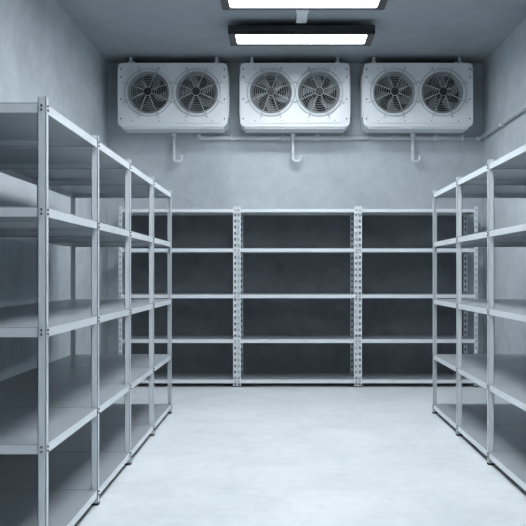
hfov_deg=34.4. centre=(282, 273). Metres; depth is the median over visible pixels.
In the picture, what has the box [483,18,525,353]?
wall
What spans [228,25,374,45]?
ceiling lamp
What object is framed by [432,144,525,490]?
metal shelving rack
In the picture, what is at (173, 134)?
drain pipe
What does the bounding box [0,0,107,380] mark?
wall
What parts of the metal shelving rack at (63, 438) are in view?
post, post, shelf, shelf, shelf, shelf, shelf, shelf, shelf, shelf, shelf, shelf, post, shelf, shelf, shelf, shelf, post, shelf, shelf, shelf, shelf, shelf, shelf, post, post, post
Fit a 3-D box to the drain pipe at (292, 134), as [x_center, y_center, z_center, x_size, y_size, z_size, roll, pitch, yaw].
[0.156,-1.466,9.925,0.134,0.347,0.145,0,0,0]
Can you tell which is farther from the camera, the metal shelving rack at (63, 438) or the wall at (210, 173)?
the wall at (210, 173)
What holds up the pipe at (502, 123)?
attached to the wall at (504, 70)
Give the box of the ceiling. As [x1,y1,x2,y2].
[56,0,525,62]
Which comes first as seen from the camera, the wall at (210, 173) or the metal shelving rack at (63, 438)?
the metal shelving rack at (63, 438)
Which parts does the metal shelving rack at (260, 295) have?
post, shelf, shelf, shelf, shelf, panel, shelf, post, post, post, post, shelf, panel, shelf, shelf, shelf, shelf, post, post, post, post, panel, shelf, shelf, shelf, shelf, shelf, post, post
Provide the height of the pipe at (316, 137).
0.080 m
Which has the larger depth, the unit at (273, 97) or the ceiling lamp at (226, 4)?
the unit at (273, 97)
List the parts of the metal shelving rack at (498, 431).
post, post, shelf, shelf, shelf, shelf, shelf, post, shelf, shelf, shelf, shelf, shelf, shelf, shelf, shelf, shelf, shelf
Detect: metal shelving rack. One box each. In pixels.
[0,96,171,525]
[118,206,477,386]
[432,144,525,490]
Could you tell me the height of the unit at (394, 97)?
0.833 m
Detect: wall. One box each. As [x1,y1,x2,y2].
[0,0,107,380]
[108,63,482,353]
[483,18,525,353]
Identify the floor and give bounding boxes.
[74,383,525,525]
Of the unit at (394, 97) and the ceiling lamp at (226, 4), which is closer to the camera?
the ceiling lamp at (226, 4)
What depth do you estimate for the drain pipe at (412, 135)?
9.87 m
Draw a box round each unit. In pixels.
[118,57,229,132]
[239,57,349,132]
[360,57,472,132]
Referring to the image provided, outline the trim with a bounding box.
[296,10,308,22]
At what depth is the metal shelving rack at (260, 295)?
9.95 m
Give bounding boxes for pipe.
[172,133,182,162]
[197,134,480,140]
[291,133,301,162]
[410,133,421,162]
[479,104,525,139]
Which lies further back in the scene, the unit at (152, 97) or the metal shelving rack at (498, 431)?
the unit at (152, 97)
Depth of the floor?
5.61 m
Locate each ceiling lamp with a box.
[220,0,387,9]
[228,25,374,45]
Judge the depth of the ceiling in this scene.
8.55 m

